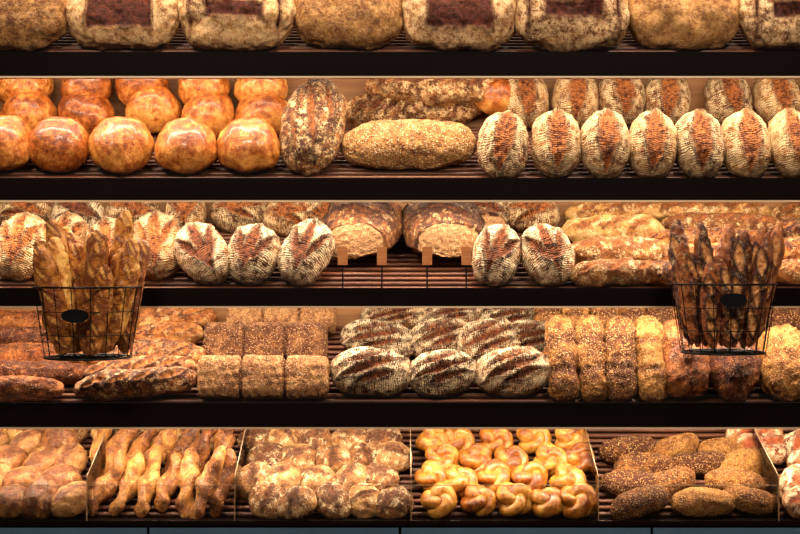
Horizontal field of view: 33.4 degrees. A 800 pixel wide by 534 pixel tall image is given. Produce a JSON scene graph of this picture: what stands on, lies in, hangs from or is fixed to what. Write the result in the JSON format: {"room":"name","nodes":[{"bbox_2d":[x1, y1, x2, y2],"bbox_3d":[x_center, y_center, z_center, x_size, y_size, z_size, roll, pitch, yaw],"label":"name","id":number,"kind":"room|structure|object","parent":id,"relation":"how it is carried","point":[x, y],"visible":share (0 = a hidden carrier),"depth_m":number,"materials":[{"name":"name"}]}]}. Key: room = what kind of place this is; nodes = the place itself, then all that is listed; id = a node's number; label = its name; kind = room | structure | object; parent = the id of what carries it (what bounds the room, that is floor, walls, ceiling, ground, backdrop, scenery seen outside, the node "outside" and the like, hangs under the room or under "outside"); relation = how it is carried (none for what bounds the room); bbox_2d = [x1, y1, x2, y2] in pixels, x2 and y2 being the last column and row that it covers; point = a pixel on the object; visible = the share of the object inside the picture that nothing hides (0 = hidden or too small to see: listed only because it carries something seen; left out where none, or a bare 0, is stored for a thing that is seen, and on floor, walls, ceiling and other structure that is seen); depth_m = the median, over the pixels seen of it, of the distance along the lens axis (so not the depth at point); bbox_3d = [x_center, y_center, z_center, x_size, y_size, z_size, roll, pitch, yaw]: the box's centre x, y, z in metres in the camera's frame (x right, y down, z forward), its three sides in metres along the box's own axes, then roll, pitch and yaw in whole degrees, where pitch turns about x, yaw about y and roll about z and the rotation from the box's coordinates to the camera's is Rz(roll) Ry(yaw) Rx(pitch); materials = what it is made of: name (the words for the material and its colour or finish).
{"room":"food shop","nodes":[
{"label":"food shop","id":0,"kind":"room"},
{"bbox_3d":[0.000,1.475,1.900,6.000,0.050,5.800,0,0,0],"label":"floor","id":1,"kind":"structure","parent":0,"visible":0},
{"bbox_2d":[0,24,799,533],"bbox_3d":[0.000,0.100,4.265,3.060,2.700,0.590,0,0,0],"label":"display shelf","id":2,"kind":"object","parent":1,"relation":"on","point":[708,416],"visible":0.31,"depth_m":4.00,"materials":[{"name":"metal"}]},
{"bbox_2d":[0,115,31,170],"bbox_3d":[-1.237,-0.387,4.150,0.188,0.177,0.197,0,0,44],"label":"bun","id":3,"kind":"object","parent":2,"relation":"on","point":[14,131],"visible":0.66,"depth_m":4.09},
{"bbox_2d":[0,309,43,326],"bbox_3d":[-1.272,0.184,4.455,0.517,0.086,0.086,0,0,3],"label":"baguette","id":4,"kind":"object","parent":2,"relation":"in","point":[16,318],"visible":0.2,"depth_m":4.42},
{"bbox_2d":[0,211,45,281],"bbox_3d":[-1.178,-0.064,4.138,0.161,0.220,0.176,0,0,13],"label":"loaf","id":5,"kind":"object","parent":2,"relation":"on","point":[18,234],"visible":0.8,"depth_m":4.09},
{"bbox_2d":[0,326,50,344],"bbox_3d":[-1.256,0.235,4.347,0.520,0.088,0.085,0,0,-1],"label":"baguette","id":6,"kind":"object","parent":2,"relation":"in","point":[8,334],"visible":0.2,"depth_m":4.31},
{"bbox_2d":[0,202,52,223],"bbox_3d":[-1.251,-0.186,4.444,0.190,0.147,0.128,0,0,8],"label":"loaf","id":7,"kind":"object","parent":2,"relation":"on","point":[43,210],"visible":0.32,"depth_m":4.41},
{"bbox_2d":[0,92,57,130],"bbox_3d":[-1.232,-0.506,4.424,0.181,0.169,0.187,0,0,28],"label":"bun","id":8,"kind":"object","parent":2,"relation":"in","point":[32,107],"visible":0.45,"depth_m":4.35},
{"bbox_2d":[0,79,53,102],"bbox_3d":[-1.251,-0.606,4.458,0.182,0.157,0.156,0,0,4],"label":"bun","id":9,"kind":"object","parent":8,"relation":"on","point":[8,87],"visible":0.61,"depth_m":4.39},
{"bbox_2d":[0,375,63,401],"bbox_3d":[-1.283,0.373,4.063,0.517,0.088,0.082,0,0,0],"label":"baguette","id":10,"kind":"object","parent":2,"relation":"in","point":[21,388],"visible":0.98,"depth_m":4.04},
{"bbox_2d":[0,0,68,51],"bbox_3d":[-1.200,-0.811,4.141,0.373,0.294,0.184,0,0,5],"label":"loaf","id":11,"kind":"object","parent":2,"relation":"in","point":[25,25],"visible":0.82,"depth_m":4.07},
{"bbox_2d":[0,342,81,362],"bbox_3d":[-1.263,0.284,4.250,0.522,0.090,0.086,0,0,-1],"label":"baguette","id":12,"kind":"object","parent":2,"relation":"in","point":[21,351],"visible":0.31,"depth_m":4.22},
{"bbox_2d":[0,359,87,384],"bbox_3d":[-1.218,0.330,4.154,0.522,0.086,0.086,0,0,2],"label":"baguette","id":13,"kind":"object","parent":2,"relation":"in","point":[66,372],"visible":0.67,"depth_m":4.12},
{"bbox_2d":[29,116,90,172],"bbox_3d":[-1.059,-0.381,4.152,0.194,0.178,0.190,0,0,-7],"label":"bun","id":14,"kind":"object","parent":2,"relation":"in","point":[57,144],"visible":0.88,"depth_m":4.08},
{"bbox_2d":[53,211,88,249],"bbox_3d":[-1.054,-0.080,4.191,0.144,0.196,0.155,0,0,31],"label":"loaf","id":15,"kind":"object","parent":2,"relation":"on","point":[78,225],"visible":0.35,"depth_m":4.17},
{"bbox_2d":[51,202,105,226],"bbox_3d":[-1.065,-0.171,4.418,0.190,0.149,0.123,0,0,6],"label":"loaf","id":16,"kind":"object","parent":2,"relation":"on","point":[91,212],"visible":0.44,"depth_m":4.38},
{"bbox_2d":[58,94,114,135],"bbox_3d":[-1.042,-0.504,4.422,0.184,0.165,0.176,0,0,8],"label":"bun","id":17,"kind":"object","parent":2,"relation":"in","point":[89,111],"visible":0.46,"depth_m":4.35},
{"bbox_2d":[61,79,112,98],"bbox_3d":[-1.045,-0.608,4.449,0.170,0.158,0.175,0,0,-13],"label":"bun","id":18,"kind":"object","parent":17,"relation":"on","point":[102,88],"visible":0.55,"depth_m":4.38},
{"bbox_2d":[32,286,142,360],"bbox_3d":[-0.895,0.157,3.835,0.310,0.207,0.330,0,0,0],"label":"bread basket","id":19,"kind":"object","parent":2,"relation":"attached to","point":[72,316],"visible":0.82,"depth_m":3.72,"materials":[{"name":"metal"}]},
{"bbox_2d":[32,210,150,354],"bbox_3d":[-0.895,0.042,3.822,0.315,0.417,0.236,0,0,9],"label":"baguettes","id":20,"kind":"object","parent":19,"relation":"in","point":[59,261],"visible":0.94,"depth_m":3.77,"materials":[{"name":"food"}]},
{"bbox_2d":[86,215,116,259],"bbox_3d":[-0.910,-0.063,4.160,0.154,0.196,0.151,0,0,29],"label":"loaf","id":21,"kind":"object","parent":2,"relation":"on","point":[106,225],"visible":0.24,"depth_m":4.13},
{"bbox_2d":[88,116,154,174],"bbox_3d":[-0.863,-0.376,4.143,0.200,0.185,0.188,0,0,-33],"label":"bun","id":22,"kind":"object","parent":2,"relation":"on","point":[117,145],"visible":0.98,"depth_m":4.07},
{"bbox_2d":[66,0,180,50],"bbox_3d":[-0.860,-0.820,4.147,0.370,0.299,0.182,0,0,2],"label":"loaf","id":23,"kind":"object","parent":2,"relation":"in","point":[102,25],"visible":0.92,"depth_m":4.08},
{"bbox_2d":[105,202,161,234],"bbox_3d":[-0.887,-0.176,4.431,0.194,0.143,0.131,0,0,-3],"label":"loaf","id":24,"kind":"object","parent":2,"relation":"on","point":[137,210],"visible":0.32,"depth_m":4.39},
{"bbox_2d":[73,366,197,400],"bbox_3d":[-0.806,0.356,4.077,0.385,0.109,0.105,0,0,3],"label":"baguette","id":25,"kind":"object","parent":2,"relation":"in","point":[144,383],"visible":0.93,"depth_m":4.04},
{"bbox_2d":[82,355,196,377],"bbox_3d":[-0.820,0.322,4.151,0.380,0.101,0.094,0,0,0],"label":"baguette","id":26,"kind":"object","parent":2,"relation":"in","point":[139,362],"visible":0.48,"depth_m":4.13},
{"bbox_2d":[78,337,205,365],"bbox_3d":[-0.817,0.282,4.219,0.406,0.120,0.115,0,0,-2],"label":"baguette","id":27,"kind":"object","parent":2,"relation":"in","point":[161,345],"visible":0.33,"depth_m":4.18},
{"bbox_2d":[125,85,181,133],"bbox_3d":[-0.822,-0.528,4.445,0.184,0.173,0.181,0,0,12],"label":"bun","id":28,"kind":"object","parent":2,"relation":"on","point":[155,107],"visible":0.72,"depth_m":4.38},
{"bbox_2d":[115,79,169,104],"bbox_3d":[-0.860,-0.607,4.452,0.180,0.155,0.164,0,0,-8],"label":"bun","id":29,"kind":"object","parent":28,"relation":"on","point":[125,88],"visible":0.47,"depth_m":4.39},
{"bbox_2d":[133,210,180,279],"bbox_3d":[-0.750,-0.069,4.154,0.162,0.220,0.175,0,0,-11],"label":"loaf","id":30,"kind":"object","parent":2,"relation":"on","point":[159,229],"visible":0.79,"depth_m":4.11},
{"bbox_2d":[134,321,203,343],"bbox_3d":[-0.816,0.228,4.346,0.356,0.104,0.096,0,0,-1],"label":"baguette","id":31,"kind":"object","parent":2,"relation":"in","point":[190,332],"visible":0.44,"depth_m":4.32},
{"bbox_2d":[139,308,217,326],"bbox_3d":[-0.800,0.173,4.458,0.383,0.102,0.098,0,0,-3],"label":"baguette","id":32,"kind":"object","parent":2,"relation":"in","point":[200,316],"visible":0.41,"depth_m":4.42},
{"bbox_2d":[154,117,217,173],"bbox_3d":[-0.662,-0.376,4.136,0.202,0.181,0.189,0,0,12],"label":"bun","id":33,"kind":"object","parent":2,"relation":"in","point":[186,145],"visible":0.91,"depth_m":4.07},
{"bbox_2d":[165,202,206,228],"bbox_3d":[-0.713,-0.183,4.415,0.136,0.184,0.144,0,0,17],"label":"loaf","id":34,"kind":"object","parent":2,"relation":"on","point":[190,212],"visible":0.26,"depth_m":4.37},
{"bbox_2d":[173,222,228,284],"bbox_3d":[-0.614,-0.041,4.108,0.198,0.196,0.156,0,0,13],"label":"loaf","id":35,"kind":"object","parent":2,"relation":"on","point":[201,252],"visible":0.97,"depth_m":4.06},
{"bbox_2d":[181,92,234,138],"bbox_3d":[-0.635,-0.505,4.414,0.177,0.172,0.185,0,0,-12],"label":"bun","id":36,"kind":"object","parent":2,"relation":"in","point":[215,110],"visible":0.66,"depth_m":4.35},
{"bbox_2d":[178,79,230,103],"bbox_3d":[-0.654,-0.609,4.452,0.172,0.164,0.168,0,0,8],"label":"bun","id":37,"kind":"object","parent":36,"relation":"on","point":[188,89],"visible":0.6,"depth_m":4.38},
{"bbox_2d":[177,0,296,51],"bbox_3d":[-0.506,-0.815,4.142,0.374,0.298,0.178,0,0,2],"label":"loaf","id":38,"kind":"object","parent":2,"relation":"in","point":[233,25],"visible":0.98,"depth_m":4.07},
{"bbox_2d":[210,202,267,233],"bbox_3d":[-0.533,-0.182,4.440,0.198,0.144,0.125,0,0,-2],"label":"loaf","id":39,"kind":"object","parent":2,"relation":"on","point":[227,216],"visible":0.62,"depth_m":4.40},
{"bbox_2d":[217,117,280,173],"bbox_3d":[-0.470,-0.376,4.140,0.202,0.178,0.181,0,0,6],"label":"bun","id":40,"kind":"object","parent":2,"relation":"on","point":[246,145],"visible":1,"depth_m":4.07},
{"bbox_2d":[227,223,280,285],"bbox_3d":[-0.450,-0.040,4.109,0.169,0.193,0.160,0,0,-38],"label":"loaf","id":41,"kind":"object","parent":2,"relation":"on","point":[253,249],"visible":0.98,"depth_m":4.06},
{"bbox_2d":[234,94,286,135],"bbox_3d":[-0.456,-0.508,4.428,0.191,0.167,0.177,0,0,10],"label":"bun","id":42,"kind":"object","parent":2,"relation":"on","point":[270,108],"visible":0.44,"depth_m":4.36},
{"bbox_2d":[234,79,287,100],"bbox_3d":[-0.462,-0.607,4.450,0.180,0.166,0.163,0,0,15],"label":"bun","id":43,"kind":"object","parent":42,"relation":"on","point":[243,88],"visible":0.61,"depth_m":4.38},
{"bbox_2d":[197,354,329,399],"bbox_3d":[-0.417,0.337,4.076,0.405,0.140,0.109,0,0,0],"label":"loaf","id":44,"kind":"object","parent":2,"relation":"on","point":[253,376],"visible":1,"depth_m":4.04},
{"bbox_2d":[202,321,327,358],"bbox_3d":[-0.430,0.242,4.270,0.399,0.139,0.111,0,0,0],"label":"loaf","id":45,"kind":"object","parent":2,"relation":"on","point":[267,338],"visible":0.7,"depth_m":4.23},
{"bbox_2d":[226,308,335,335],"bbox_3d":[-0.393,0.172,4.430,0.364,0.127,0.117,0,0,1],"label":"loaf","id":46,"kind":"object","parent":2,"relation":"on","point":[327,316],"visible":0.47,"depth_m":4.39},
{"bbox_2d":[262,202,311,236],"bbox_3d":[-0.359,-0.165,4.414,0.200,0.134,0.130,0,0,1],"label":"loaf","id":47,"kind":"object","parent":2,"relation":"on","point":[280,217],"visible":0.5,"depth_m":4.37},
{"bbox_2d":[277,218,334,286],"bbox_3d":[-0.288,-0.046,4.110,0.184,0.214,0.149,0,0,-32],"label":"loaf","id":48,"kind":"object","parent":2,"relation":"on","point":[309,247],"visible":1,"depth_m":4.06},
{"bbox_2d":[279,79,346,175],"bbox_3d":[-0.272,-0.441,4.167,0.183,0.323,0.213,0,0,44],"label":"loaf","id":49,"kind":"object","parent":2,"relation":"on","point":[313,120],"visible":0.98,"depth_m":4.11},
{"bbox_2d":[307,202,330,220],"bbox_3d":[-0.231,-0.167,4.408,0.194,0.145,0.128,0,0,-8],"label":"loaf","id":50,"kind":"object","parent":2,"relation":"on","point":[318,209],"visible":0.07,"depth_m":4.37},
{"bbox_2d":[293,0,403,49],"bbox_3d":[-0.160,-0.818,4.153,0.368,0.293,0.178,0,0,0],"label":"loaf","id":51,"kind":"object","parent":2,"relation":"in","point":[345,24],"visible":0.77,"depth_m":4.08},
{"bbox_2d":[320,202,403,259],"bbox_3d":[-0.115,-0.139,4.262,0.269,0.234,0.334,0,0,17],"label":"loaf","id":52,"kind":"object","parent":2,"relation":"on","point":[361,227],"visible":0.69,"depth_m":4.13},
{"bbox_2d":[330,346,410,397],"bbox_3d":[-0.088,0.322,4.094,0.257,0.157,0.143,0,0,0],"label":"loaf","id":53,"kind":"object","parent":2,"relation":"on","point":[361,370],"visible":0.94,"depth_m":4.05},
{"bbox_2d":[340,318,412,357],"bbox_3d":[-0.070,0.235,4.292,0.250,0.138,0.121,0,0,8],"label":"loaf","id":54,"kind":"object","parent":2,"relation":"on","point":[389,335],"visible":0.74,"depth_m":4.26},
{"bbox_2d":[360,308,424,329],"bbox_3d":[-0.018,0.161,4.480,0.231,0.109,0.101,0,0,-2],"label":"loaf","id":55,"kind":"object","parent":2,"relation":"on","point":[409,318],"visible":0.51,"depth_m":4.45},
{"bbox_2d":[0,429,799,526],"bbox_3d":[0.043,0.605,4.209,3.087,0.338,0.482,0,0,0],"label":"divider","id":56,"kind":"object","parent":2,"relation":"on","point":[767,470],"visible":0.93,"depth_m":3.97,"materials":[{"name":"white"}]},
{"bbox_2d":[0,429,92,519],"bbox_3d":[-1.258,0.638,4.181,0.671,0.260,0.407,0,0,0],"label":"bread rolls","id":57,"kind":"object","parent":56,"relation":"in","point":[33,456],"visible":0.98,"depth_m":4.11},
{"bbox_2d":[0,429,213,451],"bbox_3d":[-1.059,0.553,4.375,1.005,0.113,0.123,0,0,-1],"label":"pile","id":58,"kind":"object","parent":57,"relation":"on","point":[82,434],"visible":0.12,"depth_m":4.36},
{"bbox_2d":[84,429,236,518],"bbox_3d":[-0.741,0.629,4.136,0.470,0.285,0.319,0,0,-5],"label":"baguettes","id":59,"kind":"object","parent":56,"relation":"in","point":[187,458],"visible":0.9,"depth_m":4.10,"materials":[{"name":"food"}]},
{"bbox_2d":[237,429,413,519],"bbox_3d":[-0.245,0.637,4.197,0.578,0.256,0.439,0,0,0],"label":"rolls","id":60,"kind":"object","parent":56,"relation":"in","point":[275,456],"visible":0.96,"depth_m":4.13,"materials":[{"name":"food"}]},
{"bbox_2d":[414,429,596,518],"bbox_3d":[0.332,0.635,4.195,0.586,0.251,0.444,0,0,0],"label":"rolls","id":61,"kind":"object","parent":56,"relation":"in","point":[565,462],"visible":0.98,"depth_m":4.12,"materials":[{"name":"food"}]},
{"bbox_2d":[598,432,779,519],"bbox_3d":[0.905,0.652,4.176,0.570,0.233,0.366,0,0,-3],"label":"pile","id":62,"kind":"object","parent":56,"relation":"in","point":[678,459],"visible":0.99,"depth_m":4.12,"materials":[{"name":"food"}]},
{"bbox_2d":[725,429,787,464],"bbox_3d":[1.159,0.562,4.327,0.198,0.150,0.180,0,0,0],"label":"rolls","id":63,"kind":"object","parent":62,"relation":"on","point":[771,439],"visible":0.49,"depth_m":4.27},
{"bbox_2d":[779,429,799,518],"bbox_3d":[1.343,0.644,4.173,0.372,0.240,0.390,0,0,0],"label":"rolls","id":64,"kind":"object","parent":56,"relation":"in","point":[790,495],"visible":0.95,"depth_m":4.08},
{"bbox_2d":[340,119,476,169],"bbox_3d":[0.027,-0.383,4.169,0.426,0.163,0.139,0,0,0],"label":"loaf","id":65,"kind":"object","parent":2,"relation":"on","point":[400,144],"visible":1,"depth_m":4.12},
{"bbox_2d":[345,94,482,126],"bbox_3d":[0.048,-0.534,4.464,0.478,0.156,0.140,0,0,1],"label":"loaf","id":66,"kind":"object","parent":2,"relation":"on","point":[365,108],"visible":0.48,"depth_m":4.42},
{"bbox_2d":[365,79,493,106],"bbox_3d":[0.108,-0.601,4.440,0.450,0.149,0.131,0,0,-2],"label":"loaf","id":67,"kind":"object","parent":66,"relation":"on","point":[432,92],"visible":0.66,"depth_m":4.39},
{"bbox_2d":[411,317,465,357],"bbox_3d":[0.128,0.233,4.296,0.216,0.142,0.125,0,0,0],"label":"loaf","id":68,"kind":"object","parent":2,"relation":"on","point":[440,333],"visible":0.6,"depth_m":4.25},
{"bbox_2d":[409,349,475,397],"bbox_3d":[0.131,0.327,4.096,0.218,0.150,0.138,0,0,-7],"label":"loaf","id":69,"kind":"object","parent":2,"relation":"on","point":[443,372],"visible":0.95,"depth_m":4.05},
{"bbox_2d":[402,202,484,257],"bbox_3d":[0.135,-0.143,4.262,0.266,0.230,0.336,0,0,-8],"label":"loaf","id":70,"kind":"object","parent":2,"relation":"on","point":[445,227],"visible":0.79,"depth_m":4.13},
{"bbox_2d":[421,308,482,322],"bbox_3d":[0.176,0.162,4.476,0.228,0.105,0.101,0,0,-4],"label":"loaf","id":71,"kind":"object","parent":2,"relation":"on","point":[467,315],"visible":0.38,"depth_m":4.44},
{"bbox_2d":[402,0,516,51],"bbox_3d":[0.187,-0.812,4.131,0.360,0.301,0.182,0,0,5],"label":"loaf","id":72,"kind":"object","parent":2,"relation":"in","point":[443,25],"visible":0.94,"depth_m":4.07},
{"bbox_2d":[456,317,520,362],"bbox_3d":[0.285,0.240,4.267,0.229,0.158,0.140,0,0,-4],"label":"loaf","id":73,"kind":"object","parent":2,"relation":"on","point":[477,338],"visible":0.63,"depth_m":4.22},
{"bbox_2d":[478,206,506,225],"bbox_3d":[0.236,-0.128,4.338,0.174,0.145,0.175,0,0,-33],"label":"loaf","id":74,"kind":"object","parent":2,"relation":"on","point":[491,217],"visible":0.13,"depth_m":4.29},
{"bbox_2d":[475,79,510,114],"bbox_3d":[0.318,-0.570,4.463,0.153,0.132,0.145,0,0,-4],"label":"bun","id":75,"kind":"object","parent":2,"relation":"on","point":[496,99],"visible":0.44,"depth_m":4.40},
{"bbox_2d":[471,224,521,286],"bbox_3d":[0.298,-0.036,4.099,0.156,0.195,0.156,0,0,9],"label":"loaf","id":76,"kind":"object","parent":2,"relation":"on","point":[496,255],"visible":1,"depth_m":4.06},
{"bbox_2d":[476,109,528,177],"bbox_3d":[0.315,-0.377,4.106,0.160,0.223,0.160,0,0,11],"label":"loaf","id":77,"kind":"object","parent":2,"relation":"on","point":[502,145],"visible":0.86,"depth_m":4.06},
{"bbox_2d":[479,308,533,322],"bbox_3d":[0.370,0.168,4.463,0.214,0.107,0.100,0,0,7],"label":"loaf","id":78,"kind":"object","parent":2,"relation":"on","point":[511,314],"visible":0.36,"depth_m":4.43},
{"bbox_2d":[475,346,550,397],"bbox_3d":[0.352,0.322,4.092,0.249,0.158,0.144,0,0,-4],"label":"loaf","id":79,"kind":"object","parent":2,"relation":"on","point":[515,371],"visible":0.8,"depth_m":4.05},
{"bbox_2d":[506,79,548,127],"bbox_3d":[0.417,-0.561,4.456,0.161,0.197,0.159,0,0,3],"label":"loaf","id":80,"kind":"object","parent":2,"relation":"on","point":[528,99],"visible":0.56,"depth_m":4.40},
{"bbox_2d":[512,320,544,352],"bbox_3d":[0.421,0.236,4.294,0.196,0.132,0.122,0,0,-2],"label":"loaf","id":81,"kind":"object","parent":2,"relation":"on","point":[532,333],"visible":0.23,"depth_m":4.25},
{"bbox_2d":[506,202,559,231],"bbox_3d":[0.438,-0.180,4.434,0.188,0.147,0.129,0,0,10],"label":"loaf","id":82,"kind":"object","parent":2,"relation":"on","point":[522,215],"visible":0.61,"depth_m":4.39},
{"bbox_2d":[520,222,574,286],"bbox_3d":[0.452,-0.039,4.102,0.172,0.198,0.158,0,0,5],"label":"loaf","id":83,"kind":"object","parent":2,"relation":"on","point":[547,254],"visible":0.99,"depth_m":4.06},
{"bbox_2d":[530,108,580,177],"bbox_3d":[0.484,-0.382,4.106,0.157,0.220,0.158,0,0,-9],"label":"loaf","id":84,"kind":"object","parent":2,"relation":"on","point":[555,141],"visible":0.97,"depth_m":4.06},
{"bbox_2d":[543,314,580,401],"bbox_3d":[0.498,0.279,4.101,0.115,0.265,0.152,0,0,9],"label":"loaf","id":85,"kind":"object","parent":2,"relation":"on","point":[564,384],"visible":0.99,"depth_m":4.06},
{"bbox_2d":[514,0,629,51],"bbox_3d":[0.526,-0.809,4.127,0.369,0.302,0.179,0,0,-2],"label":"loaf","id":86,"kind":"object","parent":2,"relation":"in","point":[551,25],"visible":0.9,"depth_m":4.05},
{"bbox_2d":[551,79,598,126],"bbox_3d":[0.585,-0.563,4.456,0.157,0.196,0.162,0,0,17],"label":"loaf","id":87,"kind":"object","parent":2,"relation":"on","point":[579,98],"visible":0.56,"depth_m":4.40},
{"bbox_2d":[574,314,607,401],"bbox_3d":[0.587,0.281,4.100,0.114,0.268,0.157,0,0,-1],"label":"loaf","id":88,"kind":"object","parent":2,"relation":"in","point":[590,339],"visible":0.89,"depth_m":4.06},
{"bbox_2d":[580,108,630,177],"bbox_3d":[0.633,-0.380,4.098,0.160,0.227,0.151,0,0,-1],"label":"loaf","id":89,"kind":"object","parent":2,"relation":"on","point":[605,135],"visible":0.94,"depth_m":4.05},
{"bbox_2d":[561,214,664,242],"bbox_3d":[0.698,-0.119,4.356,0.342,0.106,0.103,0,0,4],"label":"loaf","id":90,"kind":"object","parent":2,"relation":"in","point":[576,229],"visible":0.64,"depth_m":4.32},
{"bbox_2d":[563,202,662,220],"bbox_3d":[0.726,-0.182,4.482,0.354,0.097,0.097,0,0,-3],"label":"loaf","id":91,"kind":"object","parent":2,"relation":"in","point":[580,209],"visible":0.61,"depth_m":4.45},
{"bbox_2d":[569,257,658,287],"bbox_3d":[0.668,0.017,4.081,0.315,0.095,0.094,0,0,-6],"label":"loaf","id":92,"kind":"object","parent":2,"relation":"in","point":[623,271],"visible":0.82,"depth_m":4.05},
{"bbox_2d":[571,236,668,264],"bbox_3d":[0.694,-0.044,4.192,0.334,0.104,0.103,0,0,2],"label":"loaf","id":93,"kind":"object","parent":2,"relation":"in","point":[637,248],"visible":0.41,"depth_m":4.15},
{"bbox_2d":[605,314,637,401],"bbox_3d":[0.679,0.281,4.100,0.110,0.271,0.158,0,0,6],"label":"loaf","id":94,"kind":"object","parent":2,"relation":"in","point":[621,348],"visible":0.91,"depth_m":4.06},
{"bbox_2d":[598,79,645,123],"bbox_3d":[0.739,-0.572,4.457,0.161,0.195,0.157,0,0,26],"label":"loaf","id":95,"kind":"object","parent":2,"relation":"on","point":[626,97],"visible":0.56,"depth_m":4.40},
{"bbox_2d":[635,315,667,401],"bbox_3d":[0.768,0.281,4.099,0.111,0.266,0.152,0,0,-4],"label":"loaf","id":96,"kind":"object","parent":2,"relation":"on","point":[650,372],"visible":0.89,"depth_m":4.06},
{"bbox_2d":[628,108,677,177],"bbox_3d":[0.776,-0.378,4.103,0.157,0.225,0.160,0,0,15],"label":"loaf","id":97,"kind":"object","parent":2,"relation":"on","point":[654,136],"visible":0.92,"depth_m":4.05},
{"bbox_2d":[644,308,672,323],"bbox_3d":[0.854,0.198,4.360,0.102,0.173,0.144,0,0,-10],"label":"loaf","id":98,"kind":"object","parent":2,"relation":"on","point":[662,315],"visible":0.2,"depth_m":4.34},
{"bbox_2d":[650,260,671,285],"bbox_3d":[0.920,0.016,4.087,0.412,0.087,0.092,0,0,4],"label":"baguette","id":99,"kind":"object","parent":2,"relation":"in","point":[662,276],"visible":0.2,"depth_m":4.06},
{"bbox_2d":[644,79,690,125],"bbox_3d":[0.895,-0.561,4.463,0.165,0.197,0.156,0,0,-40],"label":"loaf","id":100,"kind":"object","parent":2,"relation":"on","point":[672,97],"visible":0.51,"depth_m":4.41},
{"bbox_2d":[628,0,739,49],"bbox_3d":[0.881,-0.817,4.156,0.370,0.291,0.183,0,0,-3],"label":"loaf","id":101,"kind":"object","parent":2,"relation":"in","point":[653,24],"visible":0.84,"depth_m":4.08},
{"bbox_2d":[662,318,710,399],"bbox_3d":[0.870,0.281,4.115,0.173,0.251,0.182,0,0,8],"label":"loaf","id":102,"kind":"object","parent":2,"relation":"on","point":[687,375],"visible":0.61,"depth_m":4.04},
{"bbox_2d":[675,109,724,177],"bbox_3d":[0.920,-0.378,4.101,0.156,0.226,0.155,0,0,2],"label":"loaf","id":103,"kind":"object","parent":2,"relation":"on","point":[700,153],"visible":0.85,"depth_m":4.05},
{"bbox_2d":[645,227,756,243],"bbox_3d":[0.984,-0.084,4.295,0.414,0.091,0.087,0,0,0],"label":"baguette","id":104,"kind":"object","parent":2,"relation":"in","point":[714,233],"visible":0.26,"depth_m":4.27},
{"bbox_2d":[656,202,771,218],"bbox_3d":[1.050,-0.189,4.488,0.412,0.092,0.091,0,0,-2],"label":"baguette","id":105,"kind":"object","parent":2,"relation":"in","point":[666,209],"visible":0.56,"depth_m":4.45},
{"bbox_2d":[660,212,780,230],"bbox_3d":[1.067,-0.138,4.406,0.411,0.090,0.087,0,0,4],"label":"baguette","id":106,"kind":"object","parent":2,"relation":"in","point":[753,222],"visible":0.45,"depth_m":4.38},
{"bbox_2d":[670,283,777,355],"bbox_3d":[0.927,0.146,3.837,0.302,0.202,0.326,0,0,0],"label":"bread basket","id":107,"kind":"object","parent":2,"relation":"attached to","point":[731,299],"visible":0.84,"depth_m":3.72,"materials":[{"name":"metal"}]},
{"bbox_2d":[668,219,784,348],"bbox_3d":[0.947,0.046,3.823,0.334,0.376,0.244,0,0,-3],"label":"baguettes","id":108,"kind":"object","parent":107,"relation":"in","point":[736,260],"visible":0.93,"depth_m":3.77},
{"bbox_2d":[704,79,752,125],"bbox_3d":[1.100,-0.560,4.457,0.159,0.196,0.156,0,0,-7],"label":"loaf","id":109,"kind":"object","parent":2,"relation":"on","point":[723,98],"visible":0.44,"depth_m":4.41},
{"bbox_2d":[707,342,761,401],"bbox_3d":[1.021,0.281,4.112,0.176,0.263,0.180,0,0,-4],"label":"loaf","id":110,"kind":"object","parent":2,"relation":"on","point":[734,378],"visible":0.51,"depth_m":4.04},
{"bbox_2d":[721,108,771,177],"bbox_3d":[1.063,-0.380,4.108,0.155,0.224,0.161,0,0,7],"label":"loaf","id":111,"kind":"object","parent":2,"relation":"on","point":[746,136],"visible":0.89,"depth_m":4.06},
{"bbox_2d":[739,0,799,49],"bbox_3d":[1.222,-0.815,4.145,0.369,0.294,0.172,0,0,-1],"label":"loaf","id":112,"kind":"object","parent":2,"relation":"in","point":[771,24],"visible":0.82,"depth_m":4.07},
{"bbox_2d":[752,79,799,123],"bbox_3d":[1.265,-0.563,4.455,0.161,0.192,0.161,0,0,-12],"label":"loaf","id":113,"kind":"object","parent":2,"relation":"on","point":[770,97],"visible":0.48,"depth_m":4.41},
{"bbox_2d":[755,324,799,401],"bbox_3d":[1.182,0.294,4.108,0.181,0.236,0.171,0,0,-3],"label":"loaf","id":114,"kind":"object","parent":2,"relation":"in","point":[779,378],"visible":0.91,"depth_m":4.05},
{"bbox_2d":[766,218,799,237],"bbox_3d":[1.394,-0.117,4.362,0.410,0.089,0.086,0,0,-4],"label":"baguette","id":115,"kind":"object","parent":2,"relation":"in","point":[791,227],"visible":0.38,"depth_m":4.33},
{"bbox_2d":[767,108,799,177],"bbox_3d":[1.211,-0.381,4.102,0.157,0.225,0.154,0,0,-6],"label":"loaf","id":116,"kind":"object","parent":2,"relation":"on","point":[784,128],"visible":0.91,"depth_m":4.06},
{"bbox_2d":[771,202,799,219],"bbox_3d":[1.451,-0.183,4.490,0.407,0.090,0.090,0,0,-1],"label":"baguette","id":117,"kind":"object","parent":2,"relation":"in","point":[790,210],"visible":0.62,"depth_m":4.47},
{"bbox_2d":[772,308,799,330],"bbox_3d":[1.307,0.192,4.398,0.206,0.136,0.122,0,0,-3],"label":"loaf","id":118,"kind":"object","parent":2,"relation":"on","point":[791,316],"visible":0.38,"depth_m":4.35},
{"bbox_2d":[776,258,799,284],"bbox_3d":[1.315,0.014,4.092,0.405,0.093,0.089,0,0,2],"label":"baguette","id":119,"kind":"object","parent":2,"relation":"in","point":[789,271],"visible":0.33,"depth_m":4.07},
{"bbox_2d":[783,236,799,259],"bbox_3d":[1.332,-0.052,4.228,0.411,0.093,0.091,0,0,2],"label":"baguette","id":120,"kind":"object","parent":2,"relation":"in","point":[792,244],"visible":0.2,"depth_m":4.20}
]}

